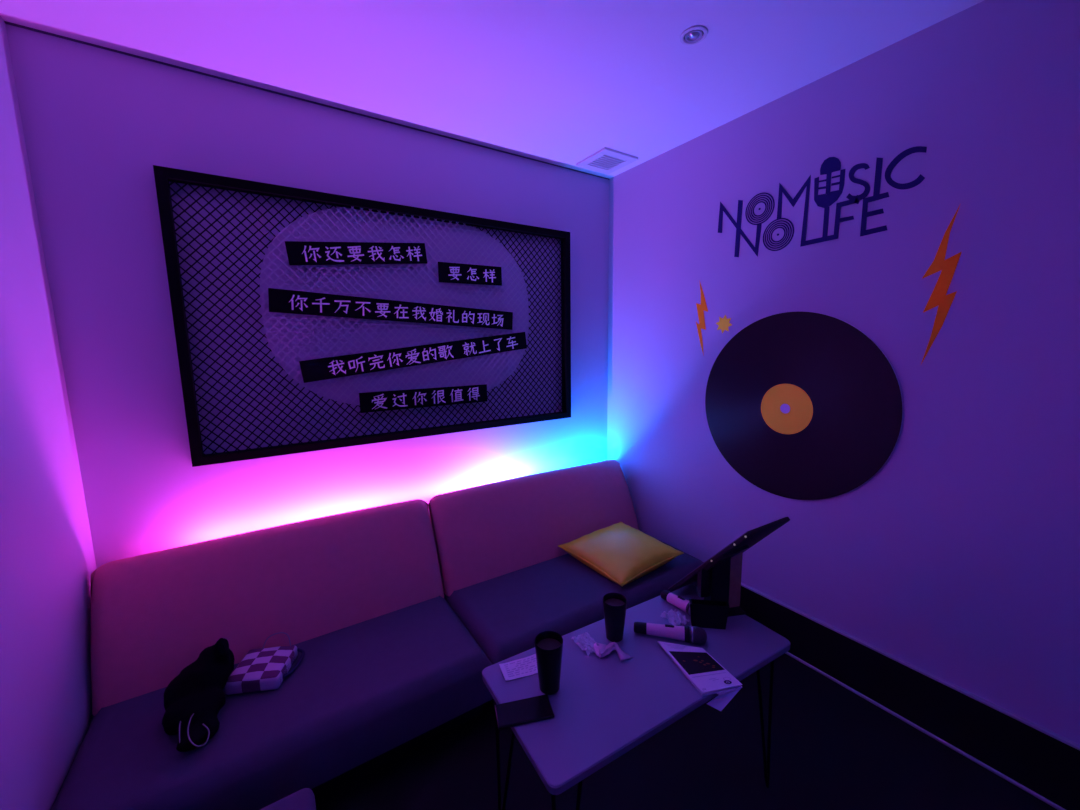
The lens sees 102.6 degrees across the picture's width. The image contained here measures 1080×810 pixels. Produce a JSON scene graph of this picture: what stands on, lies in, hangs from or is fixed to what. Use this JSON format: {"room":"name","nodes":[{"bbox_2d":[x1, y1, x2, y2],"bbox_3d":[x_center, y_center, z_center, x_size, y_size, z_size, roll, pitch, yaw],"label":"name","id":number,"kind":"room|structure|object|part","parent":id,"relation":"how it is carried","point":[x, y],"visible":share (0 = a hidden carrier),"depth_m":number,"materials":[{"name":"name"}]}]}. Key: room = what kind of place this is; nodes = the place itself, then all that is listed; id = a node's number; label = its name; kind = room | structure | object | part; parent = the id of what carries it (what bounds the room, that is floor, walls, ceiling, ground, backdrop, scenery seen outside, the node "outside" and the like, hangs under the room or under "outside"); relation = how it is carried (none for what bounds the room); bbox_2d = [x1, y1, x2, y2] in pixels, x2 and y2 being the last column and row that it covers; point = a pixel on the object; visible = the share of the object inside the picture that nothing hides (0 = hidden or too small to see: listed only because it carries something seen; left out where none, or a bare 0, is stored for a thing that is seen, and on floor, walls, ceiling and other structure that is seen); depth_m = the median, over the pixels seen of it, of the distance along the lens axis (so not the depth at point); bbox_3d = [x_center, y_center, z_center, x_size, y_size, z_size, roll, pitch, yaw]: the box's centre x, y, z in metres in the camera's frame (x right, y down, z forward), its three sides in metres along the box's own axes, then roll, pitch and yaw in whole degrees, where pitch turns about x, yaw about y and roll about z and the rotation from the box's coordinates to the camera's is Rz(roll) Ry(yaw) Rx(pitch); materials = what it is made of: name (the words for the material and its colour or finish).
{"room":"entertainment venue","nodes":[
{"label":"entertainment venue","id":0,"kind":"room"},
{"bbox_2d":[0,16,96,809],"bbox_3d":[-0.875,0.216,0.184,0.100,2.654,3.450,-6,10,-33],"label":"wall","id":1,"kind":"structure","parent":0,"point":[47,557],"depth_m":1.35,"materials":[{"name":"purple paint"}]},
{"bbox_2d":[5,24,608,567],"bbox_3d":[-0.674,-0.102,2.418,2.915,2.654,0.100,-6,10,-33],"label":"wall","id":2,"kind":"structure","parent":0,"point":[96,122],"depth_m":1.92,"materials":[{"name":"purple paint"}]},
{"bbox_2d":[4,21,609,179],"bbox_3d":[-0.665,-1.407,2.190,2.715,0.006,0.005,-6,10,-33],"label":"trim","id":3,"kind":"structure","parent":2,"relation":"attached to","point":[6,22],"depth_m":1.84,"materials":[{"name":"grey"}]},
{"bbox_2d":[153,165,570,466],"bbox_3d":[-0.649,-0.420,2.299,2.000,1.189,0.053,-6,10,-33],"label":"wall sign","id":4,"kind":"object","parent":2,"relation":"attached to","point":[302,253],"visible":1,"depth_m":2.15,"materials":[{"name":"black metal"}]},
{"bbox_2d":[0,0,983,178],"bbox_3d":[0.281,-1.272,0.755,2.915,0.100,3.650,-6,10,-33],"label":"ceiling","id":5,"kind":"structure","parent":0,"point":[557,82],"depth_m":1.64,"materials":[{"name":"white paint"}]},
{"bbox_2d":[576,147,637,173],"bbox_3d":[0.407,-1.480,2.631,0.266,0.013,0.266,-6,10,-33],"label":"ceiling vent","id":6,"kind":"object","parent":5,"relation":"in","point":[606,160],"visible":1,"depth_m":2.62,"materials":[{"name":"white plastic"}]},
{"bbox_2d":[680,25,707,44],"bbox_3d":[0.556,-1.334,1.566,0.096,0.008,0.096,-6,10,-33],"label":"recessed light","id":7,"kind":"object","parent":5,"relation":"in","point":[692,35],"visible":1,"depth_m":1.56,"materials":[{"name":"white plastic"}]},
{"bbox_2d":[315,653,1056,809],"bbox_3d":[0.320,1.455,1.139,2.915,0.100,3.650,-6,10,-33],"label":"floor","id":8,"kind":"structure","parent":0,"point":[832,748],"depth_m":1.58,"materials":[{"name":"black"}]},
{"bbox_2d":[50,499,492,809],"bbox_3d":[-0.950,0.960,1.722,1.295,0.752,0.809,-6,9,-32],"label":"sofa","id":9,"kind":"object","parent":8,"relation":"on","point":[387,668],"visible":0.91,"depth_m":1.65,"materials":[{"name":"pink fabric"}]},
{"bbox_2d":[162,638,234,751],"bbox_3d":[-1.135,0.956,1.432,0.198,0.226,0.339,-6,10,-33],"label":"bag","id":10,"kind":"object","parent":9,"relation":"on","point":[193,700],"visible":1,"depth_m":1.43,"materials":[{"name":"black fabric"}]},
{"bbox_2d":[225,632,304,694],"bbox_3d":[-1.044,0.981,1.657,0.213,0.101,0.198,-2,8,-8],"label":"pouch","id":11,"kind":"object","parent":9,"relation":"on","point":[262,669],"visible":0.98,"depth_m":1.61,"materials":[{"name":"fabric"}]},
{"bbox_3d":[-1.058,0.948,1.740,0.111,0.058,0.023,-2,8,-8],"label":"handle","id":12,"kind":"part","parent":11,"relation":"part of","materials":[{"name":"grey"}]},
{"bbox_3d":[-1.092,0.791,1.921,1.295,0.468,0.287,-6,9,-32],"label":"backrest","id":13,"kind":"part","parent":9,"relation":"part of","materials":[{"name":"pink fabric"}]},
{"bbox_3d":[-0.946,1.113,1.742,1.295,0.185,0.805,-6,9,-32],"label":"seat","id":14,"kind":"part","parent":9,"relation":"part of","materials":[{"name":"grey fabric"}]},
{"bbox_2d":[260,788,315,809],"bbox_3d":[-0.740,1.293,0.927,0.520,0.310,0.520,-6,9,-32],"label":"ottoman","id":15,"kind":"object","parent":8,"relation":"on","point":[303,799],"visible":1,"depth_m":1.20,"materials":[{"name":"grey fabric"}]},
{"bbox_2d":[428,460,703,707],"bbox_3d":[0.181,0.844,2.433,1.370,0.752,0.809,-6,9,-32],"label":"sofa","id":16,"kind":"object","parent":8,"relation":"on","point":[506,576],"visible":0.73,"depth_m":2.34,"materials":[{"name":"pink fabric"}]},
{"bbox_3d":[0.038,0.674,2.632,1.370,0.468,0.287,-6,9,-32],"label":"backrest","id":17,"kind":"part","parent":16,"relation":"part of","materials":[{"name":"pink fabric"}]},
{"bbox_3d":[0.184,0.997,2.453,1.370,0.185,0.805,-6,9,-32],"label":"seat","id":18,"kind":"part","parent":16,"relation":"part of","materials":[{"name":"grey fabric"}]},
{"bbox_2d":[558,522,683,585],"bbox_3d":[0.455,0.824,2.475,0.517,0.140,0.496,-6,10,-33],"label":"throw pillow","id":19,"kind":"object","parent":16,"relation":"on","point":[622,553],"visible":1,"depth_m":2.38,"materials":[{"name":"yellow fabric"}]},
{"bbox_2d":[482,584,790,809],"bbox_3d":[0.331,1.079,1.422,0.940,0.564,0.426,-5,9,-30],"label":"coffee table","id":20,"kind":"object","parent":8,"relation":"on","point":[605,707],"visible":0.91,"depth_m":1.26,"materials":[{"name":"grey laminate"}]},
{"bbox_3d":[-0.092,1.105,1.368,0.110,0.540,0.050,-5,9,-30],"label":"leg","id":21,"kind":"part","parent":20,"relation":"part of","materials":[{"name":"black metal"}]},
{"bbox_2d":[499,654,537,679],"bbox_3d":[-0.047,0.808,1.339,0.146,0.007,0.079,-4,9,-21],"label":"receipt","id":22,"kind":"object","parent":20,"relation":"on","point":[526,666],"visible":0.91,"depth_m":1.33,"materials":[{"name":"white paper"}]},
{"bbox_2d":[504,656,536,676],"bbox_3d":[-0.046,0.808,1.341,0.122,0.003,0.057,-4,9,-20],"label":"print","id":23,"kind":"object","parent":22,"relation":"on","point":[526,666],"depth_m":1.33,"materials":[{"name":"grey paper"}]},
{"bbox_2d":[494,694,553,729],"bbox_3d":[-0.043,0.830,1.173,0.152,0.009,0.076,-3,8,-14],"label":"phone","id":24,"kind":"object","parent":20,"relation":"on","point":[537,708],"visible":1,"depth_m":1.17,"materials":[{"name":"black"}]},
{"bbox_2d":[535,631,562,694],"bbox_3d":[0.026,0.747,1.246,0.082,0.152,0.082,-6,10,-33],"label":"tumbler","id":25,"kind":"object","parent":20,"relation":"on","point":[548,644],"visible":1,"depth_m":1.22,"materials":[{"name":"black plastic"}]},
{"bbox_3d":[0.072,1.142,1.089,0.110,0.540,0.050,-5,9,-30],"label":"leg","id":26,"kind":"part","parent":20,"relation":"part of","materials":[{"name":"black metal"}]},
{"bbox_2d":[571,632,598,655],"bbox_3d":[0.156,0.786,1.431,0.066,0.015,0.098,-5,9,-28],"label":"plastic wrapper","id":27,"kind":"object","parent":20,"relation":"on","point":[585,641],"visible":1,"depth_m":1.44,"materials":[{"name":"white"}]},
{"bbox_2d":[593,642,632,661],"bbox_3d":[0.234,0.789,1.387,0.132,0.021,0.071,1,8,14],"label":"tissue","id":28,"kind":"object","parent":20,"relation":"on","point":[602,650],"visible":1,"depth_m":1.38,"materials":[{"name":"pink"}]},
{"bbox_2d":[603,593,626,641],"bbox_3d":[0.252,0.720,1.458,0.080,0.140,0.080,-6,10,-33],"label":"tumbler","id":29,"kind":"object","parent":20,"relation":"on","point":[614,604],"visible":1,"depth_m":1.44,"materials":[{"name":"black plastic"}]},
{"bbox_2d":[634,622,706,643],"bbox_3d":[0.438,0.763,1.459,0.236,0.054,0.054,2,8,16],"label":"microphone","id":30,"kind":"object","parent":20,"relation":"on","point":[693,634],"visible":1,"depth_m":1.44,"materials":[{"name":"plastic"}]},
{"bbox_2d":[689,626,706,643],"bbox_3d":[0.524,0.764,1.434,0.056,0.053,0.053,2,8,16],"label":"grille","id":31,"kind":"object","parent":30,"relation":"attached to","point":[697,635],"depth_m":1.42,"materials":[{"name":"grey metal"}]},
{"bbox_2d":[661,609,688,625],"bbox_3d":[0.486,0.762,1.551,0.074,0.018,0.084,-5,9,-26],"label":"plastic wrapper","id":32,"kind":"object","parent":20,"relation":"on","point":[675,618],"visible":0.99,"depth_m":1.55,"materials":[{"name":"white"}]},
{"bbox_2d":[661,590,689,615],"bbox_3d":[0.529,0.739,1.616,0.054,0.054,0.172,-6,10,-35],"label":"microphone","id":33,"kind":"object","parent":20,"relation":"on","point":[681,603],"visible":0.5,"depth_m":1.62,"materials":[{"name":"plastic"}]},
{"bbox_2d":[657,641,741,710],"bbox_3d":[0.487,0.820,1.337,0.128,0.056,0.247,-3,8,-17],"label":"booklet","id":34,"kind":"object","parent":20,"relation":"on","point":[709,677],"visible":1,"depth_m":1.29,"materials":[{"name":"white paper"}]},
{"bbox_2d":[669,651,724,674],"bbox_3d":[0.484,0.791,1.341,0.129,0.001,0.104,-2,8,-9],"label":"picture","id":35,"kind":"object","parent":34,"relation":"on","point":[689,662],"depth_m":1.33,"materials":[{"name":"black"}]},
{"bbox_2d":[667,644,730,689],"bbox_3d":[0.463,0.793,1.327,0.114,0.001,0.213,-6,10,-33],"label":"print","id":36,"kind":"object","parent":34,"relation":"on","point":[700,669],"depth_m":1.31,"materials":[{"name":"grey paper"}]},
{"bbox_2d":[689,599,728,629],"bbox_3d":[0.590,0.733,1.515,0.134,0.088,0.031,0,8,8],"label":"box","id":37,"kind":"object","parent":20,"relation":"on","point":[713,614],"visible":0.97,"depth_m":1.50,"materials":[{"name":"black cardboard"}]},
{"bbox_2d":[697,545,748,616],"bbox_3d":[0.668,0.633,1.585,0.175,0.264,0.129,-6,10,-33],"label":"stand","id":38,"kind":"object","parent":20,"relation":"on","point":[720,580],"visible":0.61,"depth_m":1.56,"materials":[{"name":"black plastic"}]},
{"bbox_3d":[0.672,0.550,1.559,0.166,0.092,0.079,-6,10,-33],"label":"mount plate","id":39,"kind":"part","parent":38,"relation":"part of","materials":[{"name":"black plastic"}]},
{"bbox_2d":[668,517,789,591],"bbox_3d":[0.715,0.578,1.656,0.300,0.369,0.318,-6,10,-33],"label":"screen","id":40,"kind":"object","parent":38,"relation":"on","point":[750,538],"visible":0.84,"depth_m":1.55,"materials":[{"name":"black plastic"}]},
{"bbox_3d":[0.719,0.637,1.604,0.050,0.231,0.018,-3,8,-13],"label":"leg","id":41,"kind":"part","parent":38,"relation":"part of","materials":[{"name":"brown wood"}]},
{"bbox_3d":[0.678,0.758,1.608,0.135,0.009,0.085,-2,8,-10],"label":"plate","id":42,"kind":"part","parent":38,"relation":"part of","materials":[{"name":"black plastic"}]},
{"bbox_3d":[0.754,1.077,1.480,0.110,0.540,0.050,-5,9,-30],"label":"leg","id":43,"kind":"part","parent":20,"relation":"part of","materials":[{"name":"black metal"}]},
{"bbox_2d":[607,0,1079,744],"bbox_3d":[1.476,-0.033,1.710,0.100,2.654,3.450,-6,10,-33],"label":"wall","id":44,"kind":"structure","parent":0,"point":[958,560],"depth_m":1.65,"materials":[{"name":"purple paint"}]},
{"bbox_2d":[696,280,707,355],"bbox_3d":[0.905,-0.486,2.421,0.002,0.418,0.080,-6,10,-33],"label":"lightning bolt","id":45,"kind":"object","parent":44,"relation":"attached to","point":[703,306],"visible":1,"depth_m":2.42,"materials":[{"name":"orange paint"}]},
{"bbox_2d":[716,315,731,332],"bbox_3d":[0.983,-0.432,2.311,0.002,0.099,0.099,-6,10,-33],"label":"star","id":46,"kind":"object","parent":44,"relation":"attached to","point":[724,323],"visible":1,"depth_m":2.31,"materials":[{"name":"paint"}]},
{"bbox_2d":[705,311,902,499],"bbox_3d":[1.180,0.008,2.071,0.011,0.894,0.894,-6,10,-33],"label":"vinyl record","id":47,"kind":"object","parent":44,"relation":"attached to","point":[801,405],"visible":1,"depth_m":2.00,"materials":[{"name":"black plastic"}]},
{"bbox_2d":[718,146,926,256],"bbox_3d":[1.177,-0.884,1.938,0.002,0.357,0.854,-6,10,-33],"label":"wall lettering","id":48,"kind":"object","parent":44,"relation":"attached to","point":[831,164],"depth_m":1.85,"materials":[{"name":"paint"}]},
{"bbox_2d":[739,586,1079,809],"bbox_3d":[1.699,1.216,1.466,0.014,0.241,2.530,-6,10,-33],"label":"baseboard","id":49,"kind":"structure","parent":44,"relation":"attached to","point":[1049,767],"depth_m":1.68,"materials":[{"name":"black wood"}]},
{"bbox_2d":[741,583,1079,750],"bbox_3d":[1.695,1.094,1.448,0.018,0.010,2.530,-6,10,-33],"label":"trim","id":50,"kind":"structure","parent":44,"relation":"attached to","point":[996,707],"depth_m":1.69,"materials":[{"name":"grey"}]},
{"bbox_2d":[785,652,1065,809],"bbox_3d":[1.697,1.330,1.480,0.022,0.012,2.530,-6,10,-33],"label":"trim","id":51,"kind":"structure","parent":44,"relation":"attached to","point":[963,753],"depth_m":1.68,"materials":[{"name":"grey"}]},
{"bbox_2d":[921,205,960,363],"bbox_3d":[1.457,-0.428,1.581,0.002,0.566,0.103,-6,10,-33],"label":"lightning bolt","id":52,"kind":"object","parent":44,"relation":"attached to","point":[939,297],"visible":1,"depth_m":1.57,"materials":[{"name":"paint"}]}
]}

